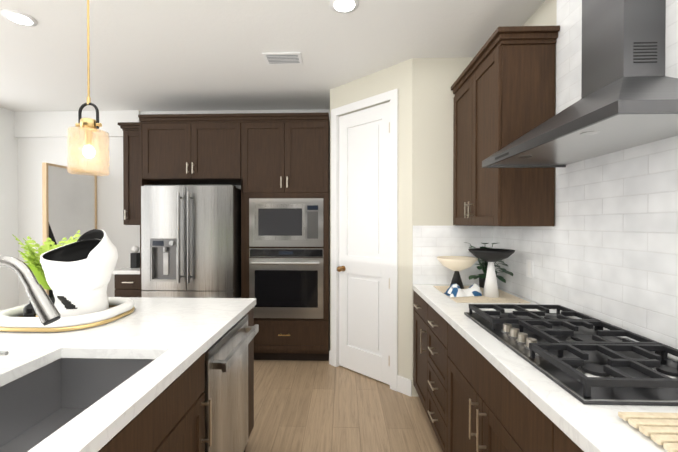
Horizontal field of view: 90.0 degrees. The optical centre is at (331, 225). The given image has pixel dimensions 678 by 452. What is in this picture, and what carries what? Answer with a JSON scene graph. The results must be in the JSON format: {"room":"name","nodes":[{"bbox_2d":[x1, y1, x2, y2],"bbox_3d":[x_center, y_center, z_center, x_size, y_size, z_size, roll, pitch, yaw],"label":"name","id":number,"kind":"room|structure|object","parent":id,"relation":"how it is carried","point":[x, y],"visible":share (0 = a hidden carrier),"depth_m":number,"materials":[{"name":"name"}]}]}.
{"room":"kitchen","nodes":[
{"label":"kitchen","id":0,"kind":"room"},
{"bbox_2d":[0,107,18,310],"bbox_3d":[-4.006,0.032,0.600,0.200,2.740,7.400,0,0,2],"label":"wall","id":1,"kind":"structure","parent":0,"point":[9,287],"depth_m":3.98,"materials":[{"name":"white paint"}]},
{"bbox_2d":[18,109,329,305],"bbox_3d":[-1.263,0.006,4.111,5.450,2.740,0.200,0,0,2],"label":"wall","id":2,"kind":"structure","parent":0,"point":[34,154],"depth_m":4.06,"materials":[{"name":"white paint"}]},
{"bbox_2d":[14,110,140,137],"bbox_3d":[-3.033,-1.214,4.040,1.515,0.300,0.040,0,0,2],"label":"header beam","id":3,"kind":"structure","parent":2,"relation":"attached to","point":[39,124],"depth_m":4.03,"materials":[{"name":"white paint"}]},
{"bbox_2d":[118,122,139,224],"bbox_3d":[-2.127,-0.567,3.839,0.375,1.110,0.384,0,0,2],"label":"upper cabinet","id":4,"kind":"object","parent":2,"relation":"attached to","point":[131,173],"visible":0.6,"depth_m":3.69,"materials":[{"name":"brown wood"}]},
{"bbox_2d":[139,120,237,184],"bbox_3d":[-1.408,-0.770,3.706,1.011,0.587,0.594,0,0,2],"label":"upper cabinet","id":5,"kind":"object","parent":2,"relation":"attached to","point":[172,152],"depth_m":3.42,"materials":[{"name":"brown wood"}]},
{"bbox_2d":[329,351,411,396],"bbox_3d":[-1.571,1.314,3.426,4.480,0.135,1.208,0,0,2],"label":"baseboard","id":6,"kind":"structure","parent":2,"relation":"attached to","point":[404,385],"depth_m":2.79,"materials":[{"name":"white wood"}]},
{"bbox_2d":[0,0,544,111],"bbox_3d":[-1.342,-1.377,0.501,5.530,0.080,7.400,0,0,2],"label":"ceiling","id":7,"kind":"structure","parent":0,"point":[176,55],"depth_m":2.55,"materials":[{"name":"white paint"}]},
{"bbox_2d":[1,9,37,25],"bbox_3d":[-2.022,-1.344,2.195,0.176,0.012,0.176,0,0,2],"label":"recessed light","id":8,"kind":"object","parent":7,"relation":"in","point":[19,17],"visible":1,"depth_m":2.18,"materials":[{"name":"white"}]},
{"bbox_2d":[67,0,109,175],"bbox_3d":[-1.159,-0.797,1.614,0.164,1.096,0.164,0,0,2],"label":"pendant light","id":9,"kind":"object","parent":7,"relation":"hanging from","point":[88,127],"visible":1,"depth_m":1.61,"materials":[{"name":"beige glass"}]},
{"bbox_2d":[262,52,302,64],"bbox_3d":[-0.393,-1.347,2.728,0.300,0.013,0.180,0,0,2],"label":"ceiling vent","id":10,"kind":"object","parent":7,"relation":"in","point":[275,58],"visible":1,"depth_m":2.71,"materials":[{"name":"white metal"}]},
{"bbox_2d":[330,0,358,13],"bbox_3d":[0.075,-1.343,2.055,0.176,0.012,0.176,0,0,2],"label":"recessed light","id":11,"kind":"object","parent":7,"relation":"in","point":[343,6],"visible":1,"depth_m":2.06,"materials":[{"name":"white"}]},
{"bbox_2d":[245,360,442,451],"bbox_3d":[-1.342,1.453,0.522,5.530,0.100,7.400,0,0,2],"label":"floor","id":12,"kind":"structure","parent":0,"point":[312,406],"depth_m":2.51,"materials":[{"name":"brown wood"}]},
{"bbox_2d":[42,163,96,294],"bbox_3d":[-2.851,0.370,3.723,0.045,2.017,0.642,0,0,6],"label":"mirror","id":13,"kind":"object","parent":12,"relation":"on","point":[69,205],"visible":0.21,"depth_m":3.64,"materials":[{"name":"grey mirror"}]},
{"bbox_2d":[112,267,139,296],"bbox_3d":[-2.118,0.921,3.775,0.353,0.915,0.534,0,0,2],"label":"base cabinet","id":14,"kind":"object","parent":12,"relation":"on","point":[127,281],"visible":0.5,"depth_m":3.54,"materials":[{"name":"brown wood"}]},
{"bbox_2d":[130,246,139,267],"bbox_3d":[-2.180,0.340,3.758,0.080,0.245,0.080,0,0,2],"label":"jar","id":15,"kind":"object","parent":14,"relation":"on","point":[135,259],"visible":0.98,"depth_m":3.73,"materials":[{"name":"black"}]},
{"bbox_2d":[92,305,258,451],"bbox_3d":[-1.040,0.965,0.628,1.128,0.875,3.140,0,0,2],"label":"kitchen island","id":16,"kind":"object","parent":12,"relation":"on","point":[208,406],"depth_m":1.40,"materials":[{"name":"brown wood"}]},
{"bbox_2d":[0,297,171,380],"bbox_3d":[-1.503,0.506,0.640,0.820,0.040,3.240,0,0,2],"label":"island countertop","id":17,"kind":"structure","parent":16,"relation":"on","point":[25,349],"depth_m":1.39,"materials":[{"name":"white stone"}]},
{"bbox_2d":[0,256,60,355],"bbox_3d":[-1.032,0.289,1.081,0.300,0.386,0.100,0,0,2],"label":"faucet","id":18,"kind":"object","parent":17,"relation":"on","point":[45,309],"visible":1,"depth_m":1.08,"materials":[{"name":"silver metal"}]},
{"bbox_2d":[0,297,134,332],"bbox_3d":[-1.361,0.446,1.761,0.549,0.063,0.483,0,0,2],"label":"tray","id":19,"kind":"object","parent":17,"relation":"on","point":[13,320],"visible":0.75,"depth_m":1.56,"materials":[{"name":"white"}]},
{"bbox_2d":[23,300,36,316],"bbox_3d":[-1.450,0.401,1.643,0.072,0.140,0.072,0,0,2],"label":"bottle","id":20,"kind":"object","parent":19,"relation":"on","point":[28,310],"visible":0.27,"depth_m":1.61,"materials":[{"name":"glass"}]},
{"bbox_2d":[12,230,79,303],"bbox_3d":[-1.527,0.246,1.859,0.273,0.445,0.315,0,0,2],"label":"fern plant","id":21,"kind":"object","parent":19,"relation":"on","point":[32,258],"visible":0.33,"depth_m":1.80,"materials":[{"name":"green plant"}]},
{"bbox_2d":[40,229,117,316],"bbox_3d":[-1.267,0.243,1.721,0.296,0.453,0.297,0,0,2],"label":"vase","id":22,"kind":"object","parent":19,"relation":"on","point":[78,273],"visible":0.85,"depth_m":1.65,"materials":[{"name":"white ceramic"}]},
{"bbox_2d":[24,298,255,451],"bbox_3d":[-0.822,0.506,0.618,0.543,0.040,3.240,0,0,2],"label":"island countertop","id":23,"kind":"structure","parent":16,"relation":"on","point":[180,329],"depth_m":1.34,"materials":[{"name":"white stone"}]},
{"bbox_2d":[0,353,159,451],"bbox_3d":[-0.867,0.623,0.917,0.465,0.221,0.865,0,0,2],"label":"sink","id":24,"kind":"object","parent":23,"relation":"in","point":[40,398],"depth_m":1.31,"materials":[{"name":"grey metal"}]},
{"bbox_2d":[141,185,240,297],"bbox_3d":[-1.373,0.491,3.579,0.890,1.777,0.818,0,0,2],"label":"refrigerator","id":25,"kind":"object","parent":12,"relation":"on","point":[190,241],"visible":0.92,"depth_m":3.23,"materials":[{"name":"silver metal"}]},
{"bbox_2d":[238,116,329,360],"bbox_3d":[-0.463,0.158,3.673,0.877,2.442,0.612,0,0,2],"label":"tall cabinet","id":26,"kind":"object","parent":12,"relation":"on","point":[276,166],"depth_m":3.38,"materials":[{"name":"brown wood"}]},
{"bbox_2d":[412,288,423,406],"bbox_3d":[0.965,0.951,2.503,0.630,0.875,0.460,0,0,2],"label":"base cabinet","id":27,"kind":"object","parent":12,"relation":"on","point":[418,301],"depth_m":2.56,"materials":[{"name":"brown wood"}]},
{"bbox_2d":[424,300,443,451],"bbox_3d":[0.950,0.954,2.055,0.630,0.875,0.555,0,0,2],"label":"base cabinet","id":28,"kind":"object","parent":12,"relation":"on","point":[433,322],"depth_m":2.10,"materials":[{"name":"brown wood"}]},
{"bbox_2d":[444,320,531,451],"bbox_3d":[0.926,0.960,1.343,0.630,0.875,0.990,0,0,2],"label":"base cabinet","id":29,"kind":"object","parent":12,"relation":"on","point":[478,388],"depth_m":1.40,"materials":[{"name":"brown wood"}]},
{"bbox_2d":[412,284,677,451],"bbox_3d":[0.902,0.506,0.735,0.638,0.040,3.990,0,0,2],"label":"countertop","id":30,"kind":"structure","parent":29,"relation":"on","point":[600,428],"depth_m":0.95,"materials":[{"name":"white stone"}]},
{"bbox_2d":[433,286,529,302],"bbox_3d":[1.006,0.471,2.368,0.450,0.004,0.550,0,0,2],"label":"placemat","id":31,"kind":"object","parent":30,"relation":"on","point":[504,297],"visible":0.64,"depth_m":2.20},
{"bbox_2d":[437,256,477,288],"bbox_3d":[0.942,0.353,2.559,0.294,0.228,0.294,0,0,2],"label":"pedestal bowl","id":32,"kind":"object","parent":31,"relation":"on","point":[456,264],"visible":0.96,"depth_m":2.52,"materials":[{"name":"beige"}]},
{"bbox_2d":[444,283,481,296],"bbox_3d":[0.892,0.428,2.316,0.281,0.078,0.144,0,0,-13],"label":"folded napkin","id":33,"kind":"object","parent":31,"relation":"on","point":[455,290],"visible":1,"depth_m":2.27,"materials":[{"name":"white fabric"}]},
{"bbox_2d":[464,242,512,287],"bbox_3d":[1.121,0.294,2.480,0.256,0.346,0.444,0,0,2],"label":"potted plant","id":34,"kind":"object","parent":31,"relation":"on","point":[483,264],"visible":0.54,"depth_m":2.48,"materials":[{"name":"green plant"}]},
{"bbox_2d":[468,248,514,297],"bbox_3d":[1.062,0.313,2.264,0.284,0.311,0.284,0,0,2],"label":"pedestal bowl","id":35,"kind":"object","parent":31,"relation":"on","point":[490,256],"visible":1,"depth_m":2.23,"materials":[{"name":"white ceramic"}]},
{"bbox_2d":[464,304,677,405],"bbox_3d":[0.952,0.450,1.366,0.510,0.060,0.915,0,0,2],"label":"cooktop","id":36,"kind":"object","parent":30,"relation":"in","point":[583,360],"visible":1,"depth_m":1.19,"materials":[{"name":"grey metal"}]},
{"bbox_2d":[618,412,677,451],"bbox_3d":[0.861,0.475,0.743,0.300,0.020,0.202,0,0,2],"label":"trivet","id":37,"kind":"object","parent":30,"relation":"on","point":[660,428],"visible":0.98,"depth_m":0.80,"materials":[{"name":"beige wood"}]},
{"bbox_2d":[532,400,587,451],"bbox_3d":[0.902,0.965,0.626,0.630,0.875,0.685,0,0,2],"label":"base cabinet","id":38,"kind":"object","parent":12,"relation":"on","point":[547,436],"depth_m":0.94,"materials":[{"name":"brown wood"}]},
{"bbox_2d":[330,59,411,379],"bbox_3d":[0.349,0.013,3.104,0.928,2.740,0.100,0,1,44],"label":"wall","id":39,"kind":"structure","parent":0,"point":[398,76],"depth_m":2.81,"materials":[{"name":"beige paint"}]},
{"bbox_2d":[337,102,389,384],"bbox_3d":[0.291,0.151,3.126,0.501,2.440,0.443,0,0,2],"label":"pantry door","id":40,"kind":"structure","parent":39,"relation":"in","point":[363,268],"depth_m":3.11,"materials":[{"name":"white wood"}]},
{"bbox_2d":[331,89,397,390],"bbox_3d":[0.306,0.118,3.134,0.764,2.530,0.116,0,1,44],"label":"door frame","id":41,"kind":"structure","parent":39,"relation":"attached to","point":[392,96],"depth_m":2.91,"materials":[{"name":"white wood"}]},
{"bbox_2d":[412,57,473,396],"bbox_3d":[0.975,0.016,2.785,0.649,2.740,0.100,0,0,2],"label":"wall","id":42,"kind":"structure","parent":0,"point":[433,81],"depth_m":2.74,"materials":[{"name":"beige paint"}]},
{"bbox_2d":[413,226,492,284],"bbox_3d":[0.971,0.234,2.733,0.637,0.475,0.008,0,0,2],"label":"wall tile","id":43,"kind":"structure","parent":42,"relation":"attached to","point":[431,244],"depth_m":2.73,"materials":[{"name":"white tile"}]},
{"bbox_2d":[501,0,677,360],"bbox_3d":[1.283,0.033,0.474,0.120,2.740,7.500,0,0,2],"label":"wall","id":44,"kind":"structure","parent":0,"point":[544,13],"depth_m":1.99,"materials":[{"name":"beige paint"}]},
{"bbox_2d":[451,25,559,225],"bbox_3d":[1.097,-0.556,2.298,0.353,1.110,0.837,0,0,2],"label":"upper cabinet","id":45,"kind":"object","parent":44,"relation":"attached to","point":[503,87],"visible":0.98,"depth_m":1.93,"materials":[{"name":"brown wood"}]},
{"bbox_2d":[482,0,677,167],"bbox_3d":[1.023,-0.827,1.381,0.442,1.026,0.918,0,0,2],"label":"range hood","id":46,"kind":"object","parent":44,"relation":"attached to","point":[629,94],"visible":1,"depth_m":1.26,"materials":[{"name":"metal"}]},
{"bbox_2d":[493,0,677,359],"bbox_3d":[1.220,-0.425,0.519,0.008,1.825,4.392,0,0,2],"label":"wall tiles","id":47,"kind":"structure","parent":44,"relation":"attached to","point":[605,249],"depth_m":1.54,"materials":[{"name":"white tile"}]},
{"bbox_2d":[526,259,532,277],"bbox_3d":[1.268,0.273,2.175,0.006,0.115,0.075,0,0,2],"label":"electrical outlet plate","id":48,"kind":"object","parent":47,"relation":"attached to","point":[529,268],"visible":1,"depth_m":2.17,"materials":[{"name":"white plastic"}]}
]}

